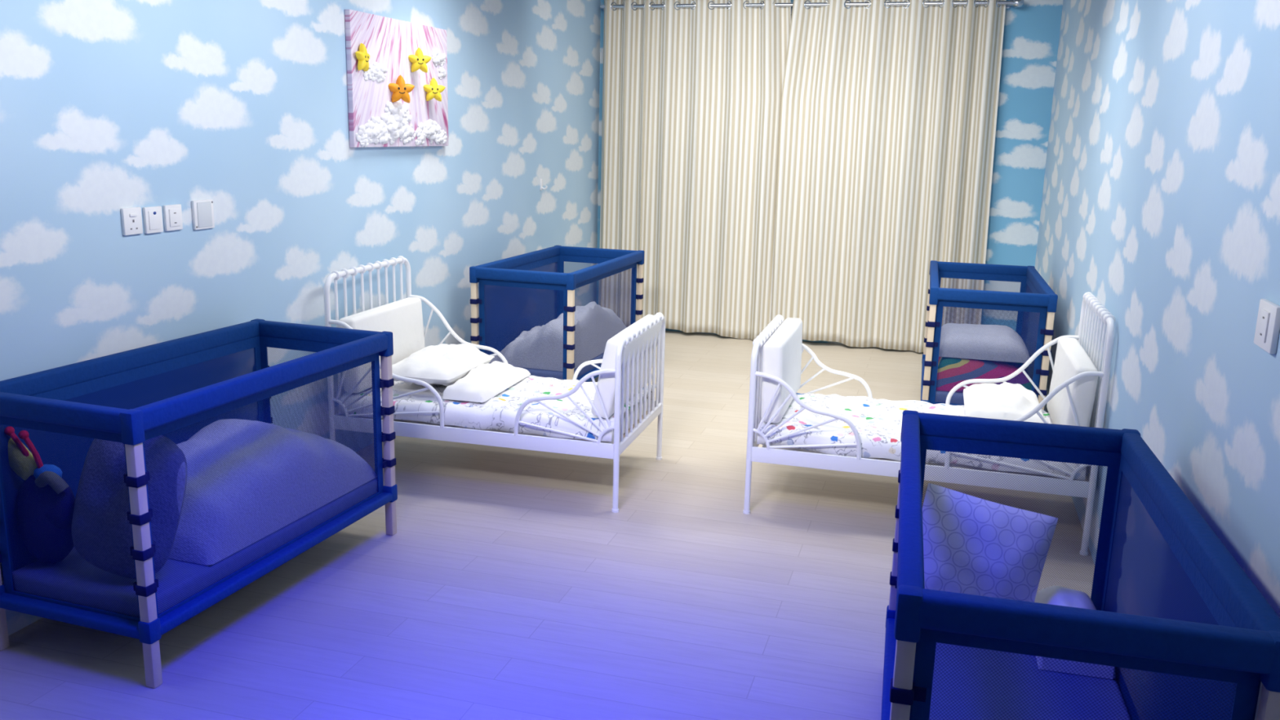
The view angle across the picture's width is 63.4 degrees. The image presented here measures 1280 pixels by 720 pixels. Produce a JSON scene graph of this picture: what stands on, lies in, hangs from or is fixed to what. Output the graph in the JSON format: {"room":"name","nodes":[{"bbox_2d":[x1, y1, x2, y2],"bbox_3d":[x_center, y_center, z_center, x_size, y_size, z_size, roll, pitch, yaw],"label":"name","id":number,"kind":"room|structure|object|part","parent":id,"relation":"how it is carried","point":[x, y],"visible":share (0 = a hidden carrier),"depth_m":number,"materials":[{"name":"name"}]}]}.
{"room":"daycare nap room","nodes":[
{"label":"daycare nap room","id":0,"kind":"room"},
{"bbox_2d":[0,0,600,635],"bbox_3d":[-1.765,-0.856,4.433,0.100,3.100,9.870,5,13,16],"label":"wall","id":1,"kind":"structure","parent":0,"point":[107,107],"depth_m":4.54,"materials":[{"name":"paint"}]},
{"bbox_2d":[120,207,142,235],"bbox_3d":[-1.893,-0.517,3.861,0.019,0.100,0.092,5,13,16],"label":"wall socket","id":2,"kind":"object","parent":1,"relation":"attached to","point":[131,218],"visible":1,"depth_m":3.85,"materials":[{"name":"white plastic"}]},
{"bbox_2d":[142,205,163,233],"bbox_3d":[-1.862,-0.536,3.964,0.020,0.100,0.090,5,13,16],"label":"wall switch","id":3,"kind":"object","parent":1,"relation":"attached to","point":[152,215],"visible":1,"depth_m":3.95,"materials":[{"name":"white plastic"}]},
{"bbox_2d":[162,204,182,231],"bbox_3d":[-1.832,-0.559,4.066,0.019,0.100,0.092,5,13,16],"label":"wall switch","id":4,"kind":"object","parent":1,"relation":"attached to","point":[172,214],"visible":1,"depth_m":4.05,"materials":[{"name":"white plastic"}]},
{"bbox_2d":[191,199,214,230],"bbox_3d":[-1.784,-0.595,4.230,0.017,0.118,0.118,5,13,16],"label":"cover plate","id":5,"kind":"object","parent":1,"relation":"attached to","point":[202,211],"visible":1,"depth_m":4.21,"materials":[{"name":"white plastic"}]},
{"bbox_2d":[344,8,448,147],"bbox_3d":[-1.250,-1.498,5.630,0.131,0.666,1.045,5,13,16],"label":"picture","id":6,"kind":"object","parent":1,"relation":"attached to","point":[397,69],"visible":1,"depth_m":5.51},
{"bbox_2d":[540,178,547,190],"bbox_3d":[-0.717,-1.310,7.735,0.055,0.085,0.032,5,13,16],"label":"wall hook","id":7,"kind":"object","parent":1,"relation":"attached to","point":[541,180],"visible":1,"depth_m":7.73,"materials":[{"name":"white plastic"}]},
{"bbox_3d":[-0.738,-1.312,7.741,0.010,0.085,0.032,5,13,16],"label":"plate","id":8,"kind":"part","parent":7,"relation":"part of","materials":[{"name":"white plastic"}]},
{"bbox_2d":[0,330,1094,719],"bbox_3d":[-0.013,0.860,4.276,3.832,0.100,9.870,5,13,16],"label":"floor","id":9,"kind":"structure","parent":0,"point":[508,584],"depth_m":3.88,"materials":[{"name":"laminate"}]},
{"bbox_2d":[0,319,397,688],"bbox_3d":[-1.575,0.418,3.832,0.682,0.882,1.382,6,13,18],"label":"crib","id":10,"kind":"object","parent":9,"relation":"on","point":[174,389],"visible":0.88,"depth_m":3.48,"materials":[{"name":"blue fabric"}]},
{"bbox_3d":[-2.094,0.530,3.319,0.036,0.860,0.036,6,13,18],"label":"corner post","id":11,"kind":"part","parent":10,"relation":"part of","materials":[{"name":"white wood"}]},
{"bbox_3d":[-1.784,0.481,3.228,0.590,0.630,0.012,6,13,18],"label":"panel","id":12,"kind":"part","parent":10,"relation":"part of","materials":[{"name":"blue fabric"}]},
{"bbox_3d":[-1.847,0.328,3.910,0.012,0.630,1.290,6,13,18],"label":"panel","id":13,"kind":"part","parent":10,"relation":"part of","materials":[{"name":"blue fabric"}]},
{"bbox_3d":[-1.496,0.589,3.118,0.036,0.860,0.036,6,13,18],"label":"corner post","id":14,"kind":"part","parent":10,"relation":"part of","materials":[{"name":"white wood"}]},
{"bbox_2d":[12,477,377,617],"bbox_3d":[-1.580,0.633,3.880,0.580,0.084,1.280,6,13,18],"label":"mattress","id":15,"kind":"object","parent":10,"relation":"on","point":[371,482],"visible":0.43,"depth_m":3.39,"materials":[{"name":"fabric"}]},
{"bbox_2d":[4,426,75,564],"bbox_3d":[-1.977,0.438,3.406,0.331,0.484,0.158,6,13,18],"label":"plush toy","id":16,"kind":"object","parent":15,"relation":"on","point":[10,427],"visible":0.59,"depth_m":3.34,"materials":[{"name":"fabric"}]},
{"bbox_2d":[71,435,186,578],"bbox_3d":[-1.639,0.454,3.321,0.394,0.482,0.187,5,13,18],"label":"pillow","id":17,"kind":"object","parent":15,"relation":"on","point":[181,479],"visible":0.49,"depth_m":3.27,"materials":[{"name":"fabric"}]},
{"bbox_2d":[168,418,377,566],"bbox_3d":[-1.531,0.404,3.960,0.564,0.326,0.990,6,13,18],"label":"blanket","id":18,"kind":"object","parent":15,"relation":"on","point":[227,420],"visible":0.44,"depth_m":3.79,"materials":[{"name":"fabric"}]},
{"bbox_3d":[-1.300,0.382,3.727,0.012,0.630,1.290,6,13,18],"label":"panel","id":19,"kind":"part","parent":10,"relation":"part of","materials":[{"name":"blue fabric"}]},
{"bbox_3d":[-1.363,0.229,4.410,0.590,0.630,0.012,6,13,18],"label":"panel","id":20,"kind":"part","parent":10,"relation":"part of","materials":[{"name":"blue fabric"}]},
{"bbox_3d":[-1.057,0.327,4.350,0.036,0.860,0.036,6,13,18],"label":"corner post","id":21,"kind":"part","parent":10,"relation":"part of","materials":[{"name":"white wood"}]},
{"bbox_2d":[323,255,665,512],"bbox_3d":[-0.694,0.058,5.228,1.500,1.022,0.856,5,13,15],"label":"bed","id":22,"kind":"object","parent":9,"relation":"on","point":[595,448],"visible":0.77,"depth_m":4.92,"materials":[{"name":"white metal"}]},
{"bbox_3d":[-1.392,-0.112,5.385,0.028,0.772,0.850,5,13,15],"label":"headboard","id":23,"kind":"part","parent":22,"relation":"part of","materials":[{"name":"white metal"}]},
{"bbox_3d":[-1.213,0.064,4.938,0.600,0.482,0.020,5,13,15],"label":"guard rail","id":24,"kind":"part","parent":22,"relation":"part of","materials":[{"name":"white metal"}]},
{"bbox_3d":[-0.997,-0.103,5.713,0.600,0.482,0.020,5,13,15],"label":"guard rail","id":25,"kind":"part","parent":22,"relation":"part of","materials":[{"name":"white metal"}]},
{"bbox_3d":[-0.807,0.360,4.889,1.442,0.070,0.012,5,13,15],"label":"rail","id":26,"kind":"part","parent":22,"relation":"part of","materials":[{"name":"white metal"}]},
{"bbox_2d":[352,397,648,444],"bbox_3d":[-0.699,0.249,5.270,1.362,0.074,0.704,5,13,15],"label":"mattress","id":27,"kind":"object","parent":22,"relation":"on","point":[399,420],"visible":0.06,"depth_m":4.99,"materials":[{"name":"white fabric"}]},
{"bbox_2d":[338,375,652,441],"bbox_3d":[-0.697,0.194,5.258,1.402,0.118,0.809,5,13,15],"label":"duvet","id":28,"kind":"object","parent":27,"relation":"on","point":[499,412],"visible":0.47,"depth_m":4.95,"materials":[{"name":"white fabric"}]},
{"bbox_2d":[338,297,425,392],"bbox_3d":[-1.324,-0.090,5.371,0.116,0.374,0.730,5,13,14],"label":"cushion","id":29,"kind":"object","parent":28,"relation":"on","point":[403,317],"visible":0.46,"depth_m":5.40,"materials":[{"name":"white fabric"}]},
{"bbox_2d":[380,343,493,386],"bbox_3d":[-1.030,0.026,5.336,0.381,0.190,0.590,5,13,15],"label":"pillow","id":30,"kind":"object","parent":28,"relation":"on","point":[443,364],"visible":0.81,"depth_m":5.18,"materials":[{"name":"white fabric"}]},
{"bbox_2d":[441,360,530,402],"bbox_3d":[-0.772,0.086,5.272,0.220,0.094,0.630,5,13,15],"label":"pillow","id":31,"kind":"object","parent":28,"relation":"on","point":[483,382],"visible":1,"depth_m":5.15,"materials":[{"name":"white fabric"}]},
{"bbox_2d":[591,314,662,418],"bbox_3d":[-0.053,0.017,5.041,0.159,0.374,0.730,5,13,15],"label":"cushion","id":32,"kind":"object","parent":28,"relation":"on","point":[606,382],"visible":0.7,"depth_m":4.74,"materials":[{"name":"white fabric"}]},
{"bbox_3d":[-0.342,0.195,4.724,0.501,0.361,0.020,5,13,15],"label":"guard rail","id":33,"kind":"part","parent":22,"relation":"part of","materials":[{"name":"white metal"}]},
{"bbox_3d":[-0.127,0.028,5.500,0.501,0.361,0.020,5,13,15],"label":"guard rail","id":34,"kind":"part","parent":22,"relation":"part of","materials":[{"name":"white metal"}]},
{"bbox_3d":[-0.110,0.570,4.740,0.034,0.262,0.034,5,13,15],"label":"leg","id":35,"kind":"part","parent":22,"relation":"part of","materials":[{"name":"white metal"}]},
{"bbox_3d":[0.006,0.106,5.044,0.028,0.560,0.850,5,13,15],"label":"footboard","id":36,"kind":"part","parent":22,"relation":"part of","materials":[{"name":"white metal"}]},
{"bbox_3d":[0.001,0.334,5.094,0.016,0.050,0.822,5,13,15],"label":"rail","id":37,"kind":"part","parent":22,"relation":"part of","materials":[{"name":"white metal"}]},
{"bbox_3d":[0.105,0.403,5.516,0.034,0.262,0.034,5,13,15],"label":"leg","id":38,"kind":"part","parent":22,"relation":"part of","materials":[{"name":"white metal"}]},
{"bbox_2d":[469,244,644,382],"bbox_3d":[-0.513,-0.243,6.925,0.682,0.882,1.382,5,13,17],"label":"crib","id":39,"kind":"object","parent":9,"relation":"on","point":[517,294],"visible":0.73,"depth_m":6.52,"materials":[{"name":"blue fabric"}]},
{"bbox_3d":[-1.020,-0.127,6.400,0.036,0.860,0.036,5,13,17],"label":"corner post","id":40,"kind":"part","parent":39,"relation":"part of","materials":[{"name":"white wood"}]},
{"bbox_3d":[-0.787,-0.331,6.997,0.012,0.630,1.290,5,13,17],"label":"panel","id":41,"kind":"part","parent":39,"relation":"part of","materials":[{"name":"blue fabric"}]},
{"bbox_3d":[-0.708,-0.178,6.316,0.590,0.630,0.012,5,13,17],"label":"panel","id":42,"kind":"part","parent":39,"relation":"part of","materials":[{"name":"blue fabric"}]},
{"bbox_2d":[515,352,603,379],"bbox_3d":[-0.518,-0.027,6.973,0.580,0.084,1.280,5,13,17],"label":"mattress","id":43,"kind":"object","parent":39,"relation":"on","point":[597,357],"visible":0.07,"depth_m":6.36,"materials":[{"name":"white fabric"}]},
{"bbox_2d":[489,301,626,371],"bbox_3d":[-0.510,-0.246,6.934,0.564,0.355,1.220,5,13,17],"label":"blanket","id":44,"kind":"object","parent":43,"relation":"on","point":[585,307],"visible":0.42,"depth_m":6.48,"materials":[{"name":"white fabric"}]},
{"bbox_3d":[-0.417,-0.071,6.213,0.036,0.860,0.036,5,13,17],"label":"corner post","id":45,"kind":"part","parent":39,"relation":"part of","materials":[{"name":"white wood"}]},
{"bbox_3d":[-0.315,-0.432,7.507,0.590,0.630,0.012,5,13,17],"label":"panel","id":46,"kind":"part","parent":39,"relation":"part of","materials":[{"name":"blue fabric"}]},
{"bbox_3d":[-0.235,-0.279,6.825,0.012,0.630,1.290,5,13,17],"label":"panel","id":47,"kind":"part","parent":39,"relation":"part of","materials":[{"name":"blue fabric"}]},
{"bbox_3d":[-0.006,-0.337,7.454,0.036,0.860,0.036,5,13,17],"label":"corner post","id":48,"kind":"part","parent":39,"relation":"part of","materials":[{"name":"white wood"}]},
{"bbox_2d":[742,292,1115,555],"bbox_3d":[1.316,0.185,4.874,1.500,1.022,0.856,5,13,15],"label":"bed","id":49,"kind":"object","parent":9,"relation":"on","point":[1096,331],"visible":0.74,"depth_m":4.61,"materials":[{"name":"white metal"}]},
{"bbox_3d":[0.496,0.580,4.761,0.034,0.262,0.034,5,13,15],"label":"leg","id":50,"kind":"part","parent":49,"relation":"part of","materials":[{"name":"white metal"}]},
{"bbox_3d":[0.618,0.117,5.063,0.028,0.560,0.850,5,13,15],"label":"footboard","id":51,"kind":"part","parent":49,"relation":"part of","materials":[{"name":"white metal"}]},
{"bbox_3d":[0.744,0.245,4.616,0.501,0.361,0.020,5,13,15],"label":"guard rail","id":52,"kind":"part","parent":49,"relation":"part of","materials":[{"name":"white metal"}]},
{"bbox_3d":[0.970,0.079,5.389,0.501,0.361,0.020,5,13,15],"label":"guard rail","id":53,"kind":"part","parent":49,"relation":"part of","materials":[{"name":"white metal"}]},
{"bbox_2d":[762,444,1078,480],"bbox_3d":[1.311,0.377,4.916,1.362,0.074,0.704,5,13,15],"label":"mattress","id":54,"kind":"object","parent":49,"relation":"on","point":[763,446],"visible":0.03,"depth_m":4.56,"materials":[{"name":"white fabric"}]},
{"bbox_2d":[756,392,1086,480],"bbox_3d":[1.312,0.322,4.905,1.408,0.112,0.812,5,13,15],"label":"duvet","id":55,"kind":"object","parent":54,"relation":"on","point":[877,422],"visible":0.44,"depth_m":4.72,"materials":[{"name":"white fabric"}]},
{"bbox_2d":[760,317,802,422],"bbox_3d":[0.694,0.036,5.023,0.097,0.372,0.730,4,13,16],"label":"cushion","id":56,"kind":"object","parent":55,"relation":"on","point":[782,353],"visible":0.88,"depth_m":4.73,"materials":[{"name":"white fabric"}]},
{"bbox_2d":[963,382,1044,422],"bbox_3d":[1.697,0.221,4.855,0.343,0.181,0.552,5,13,15],"label":"pillow","id":57,"kind":"object","parent":55,"relation":"on","point":[1004,401],"visible":0.77,"depth_m":4.71,"materials":[{"name":"white fabric"}]},
{"bbox_2d":[1046,337,1097,426],"bbox_3d":[1.948,0.142,4.680,0.111,0.374,0.730,5,13,15],"label":"cushion","id":58,"kind":"object","parent":55,"relation":"on","point":[1071,359],"visible":0.66,"depth_m":4.46,"materials":[{"name":"white fabric"}]},
{"bbox_3d":[1.198,0.487,4.536,1.442,0.070,0.012,5,13,15],"label":"rail","id":59,"kind":"part","parent":49,"relation":"part of","materials":[{"name":"white metal"}]},
{"bbox_3d":[1.840,0.094,5.138,0.600,0.482,0.020,5,13,15],"label":"guard rail","id":60,"kind":"part","parent":49,"relation":"part of","materials":[{"name":"white metal"}]},
{"bbox_3d":[1.614,0.260,4.365,0.600,0.482,0.020,5,13,15],"label":"guard rail","id":61,"kind":"part","parent":49,"relation":"part of","materials":[{"name":"white metal"}]},
{"bbox_3d":[1.892,0.699,4.379,0.034,0.262,0.034,5,13,15],"label":"leg","id":62,"kind":"part","parent":49,"relation":"part of","materials":[{"name":"white metal"}]},
{"bbox_3d":[2.017,0.132,4.658,0.028,0.772,0.850,5,13,15],"label":"headboard","id":63,"kind":"part","parent":49,"relation":"part of","materials":[{"name":"white metal"}]},
{"bbox_2d":[920,260,1057,413],"bbox_3d":[2.153,-0.095,6.550,0.682,0.882,1.382,5,13,15],"label":"crib","id":64,"kind":"object","parent":9,"relation":"on","point":[1035,300],"visible":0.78,"depth_m":5.95,"materials":[{"name":"blue fabric"}]},
{"bbox_3d":[2.023,-0.244,7.262,0.036,0.860,0.036,5,13,15],"label":"corner post","id":65,"kind":"part","parent":64,"relation":"part of","materials":[{"name":"white wood"}]},
{"bbox_3d":[1.671,0.026,6.004,0.036,0.860,0.036,5,13,15],"label":"corner post","id":66,"kind":"part","parent":64,"relation":"part of","materials":[{"name":"white wood"}]},
{"bbox_2d":[934,390,964,404],"bbox_3d":[2.148,0.121,6.598,0.580,0.084,1.280,5,13,15],"label":"mattress","id":67,"kind":"object","parent":64,"relation":"on","point":[935,390],"visible":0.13,"depth_m":6.04,"materials":[{"name":"white fabric"}]},
{"bbox_2d":[936,356,1031,392],"bbox_3d":[2.085,0.037,6.332,0.564,0.186,0.700,5,13,15],"label":"blanket","id":68,"kind":"object","parent":67,"relation":"on","point":[1024,382],"visible":0.17,"depth_m":6.05,"materials":[{"name":"fabric"}]},
{"bbox_2d":[938,323,1029,363],"bbox_3d":[2.084,-0.125,6.319,0.540,0.126,0.620,5,13,15],"label":"pillow","id":69,"kind":"object","parent":68,"relation":"on","point":[988,334],"visible":0.57,"depth_m":6.09,"materials":[{"name":"white fabric"}]},
{"bbox_3d":[2.324,-0.287,7.140,0.590,0.630,0.012,5,13,15],"label":"panel","id":70,"kind":"part","parent":64,"relation":"part of","materials":[{"name":"blue fabric"}]},
{"bbox_3d":[1.985,-0.027,5.933,0.590,0.630,0.012,5,13,15],"label":"panel","id":71,"kind":"part","parent":64,"relation":"part of","materials":[{"name":"blue fabric"}]},
{"bbox_3d":[2.434,-0.134,6.463,0.012,0.630,1.290,5,13,15],"label":"panel","id":72,"kind":"part","parent":64,"relation":"part of","materials":[{"name":"blue fabric"}]},
{"bbox_3d":[2.282,0.077,5.843,0.036,0.860,0.036,5,13,15],"label":"corner post","id":73,"kind":"part","parent":64,"relation":"part of","materials":[{"name":"white wood"}]},
{"bbox_2d":[880,409,1279,719],"bbox_3d":[0.973,0.751,2.608,0.682,0.882,1.382,4,13,14],"label":"crib","id":74,"kind":"object","parent":9,"relation":"on","point":[1186,633],"visible":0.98,"depth_m":2.11,"materials":[{"name":"blue fabric"}]},
{"bbox_3d":[0.831,0.602,3.317,0.036,0.860,0.036,4,13,14],"label":"corner post","id":75,"kind":"part","parent":74,"relation":"part of","materials":[{"name":"white wood"}]},
{"bbox_3d":[0.501,0.874,2.054,0.036,0.860,0.036,4,13,14],"label":"corner post","id":76,"kind":"part","parent":74,"relation":"part of","materials":[{"name":"white wood"}]},
{"bbox_3d":[1.133,0.558,3.200,0.590,0.630,0.012,4,13,14],"label":"panel","id":77,"kind":"part","parent":74,"relation":"part of","materials":[{"name":"blue fabric"}]},
{"bbox_2d":[928,642,1131,719],"bbox_3d":[0.968,0.967,2.656,0.580,0.084,1.280,4,13,14],"label":"mattress","id":78,"kind":"object","parent":74,"relation":"on","point":[946,645],"visible":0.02,"depth_m":2.80,"materials":[{"name":"fabric"}]},
{"bbox_2d":[922,483,1057,602],"bbox_3d":[0.998,0.595,3.070,0.442,0.426,0.166,4,13,12],"label":"cushion","id":79,"kind":"object","parent":78,"relation":"on","point":[973,545],"visible":0.7,"depth_m":3.02,"materials":[{"name":"fabric"}]},
{"bbox_2d":[1034,585,1115,679],"bbox_3d":[1.262,0.769,3.027,0.202,0.152,0.330,4,13,14],"label":"blanket","id":80,"kind":"object","parent":78,"relation":"on","point":[1053,595],"visible":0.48,"depth_m":3.01,"materials":[{"name":"white fabric"}]},
{"bbox_3d":[0.816,0.820,1.988,0.590,0.630,0.012,4,13,14],"label":"panel","id":81,"kind":"part","parent":74,"relation":"part of","materials":[{"name":"blue fabric"}]},
{"bbox_3d":[1.256,0.711,2.525,0.012,0.630,1.290,4,13,14],"label":"panel","id":82,"kind":"part","parent":74,"relation":"part of","materials":[{"name":"blue fabric"}]},
{"bbox_3d":[1.115,0.922,1.903,0.036,0.860,0.036,4,13,14],"label":"corner post","id":83,"kind":"part","parent":74,"relation":"part of","materials":[{"name":"white wood"}]},
{"bbox_2d":[596,0,1062,344],"bbox_3d":[1.399,-1.685,8.513,3.632,3.100,0.100,5,13,16],"label":"wall","id":84,"kind":"structure","parent":0,"point":[1031,34],"depth_m":8.00,"materials":[{"name":"paint"}]},
{"bbox_2d":[600,0,1024,10],"bbox_3d":[1.266,-2.799,8.174,3.331,0.072,0.162,5,13,16],"label":"curtain rod","id":85,"kind":"object","parent":84,"relation":"attached to","point":[1016,3],"visible":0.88,"depth_m":8.06,"materials":[{"name":"silver metal"}]},
{"bbox_2d":[598,0,791,340],"bbox_3d":[0.435,-1.578,8.631,1.620,2.786,0.100,5,13,16],"label":"curtain","id":86,"kind":"object","parent":85,"relation":"hanging from","point":[691,96],"visible":0.97,"depth_m":8.61,"materials":[{"name":"beige fabric"}]},
{"bbox_2d":[771,0,1006,352],"bbox_3d":[1.935,-1.454,8.218,1.682,2.778,0.103,5,13,16],"label":"curtain","id":87,"kind":"object","parent":85,"relation":"hanging from","point":[888,113],"visible":0.94,"depth_m":8.19,"materials":[{"name":"beige fabric"}]},
{"bbox_2d":[1035,0,1279,719],"bbox_3d":[1.815,-0.546,3.426,0.100,3.100,9.870,5,13,16],"label":"wall","id":88,"kind":"structure","parent":0,"point":[1161,198],"depth_m":3.25,"materials":[{"name":"paper"}]},
{"bbox_2d":[1253,298,1279,354],"bbox_3d":[1.399,-0.076,2.312,0.019,0.105,0.130,5,13,16],"label":"wall switch","id":89,"kind":"object","parent":88,"relation":"attached to","point":[1268,323],"visible":1,"depth_m":2.29,"materials":[{"name":"white plastic"}]}
]}

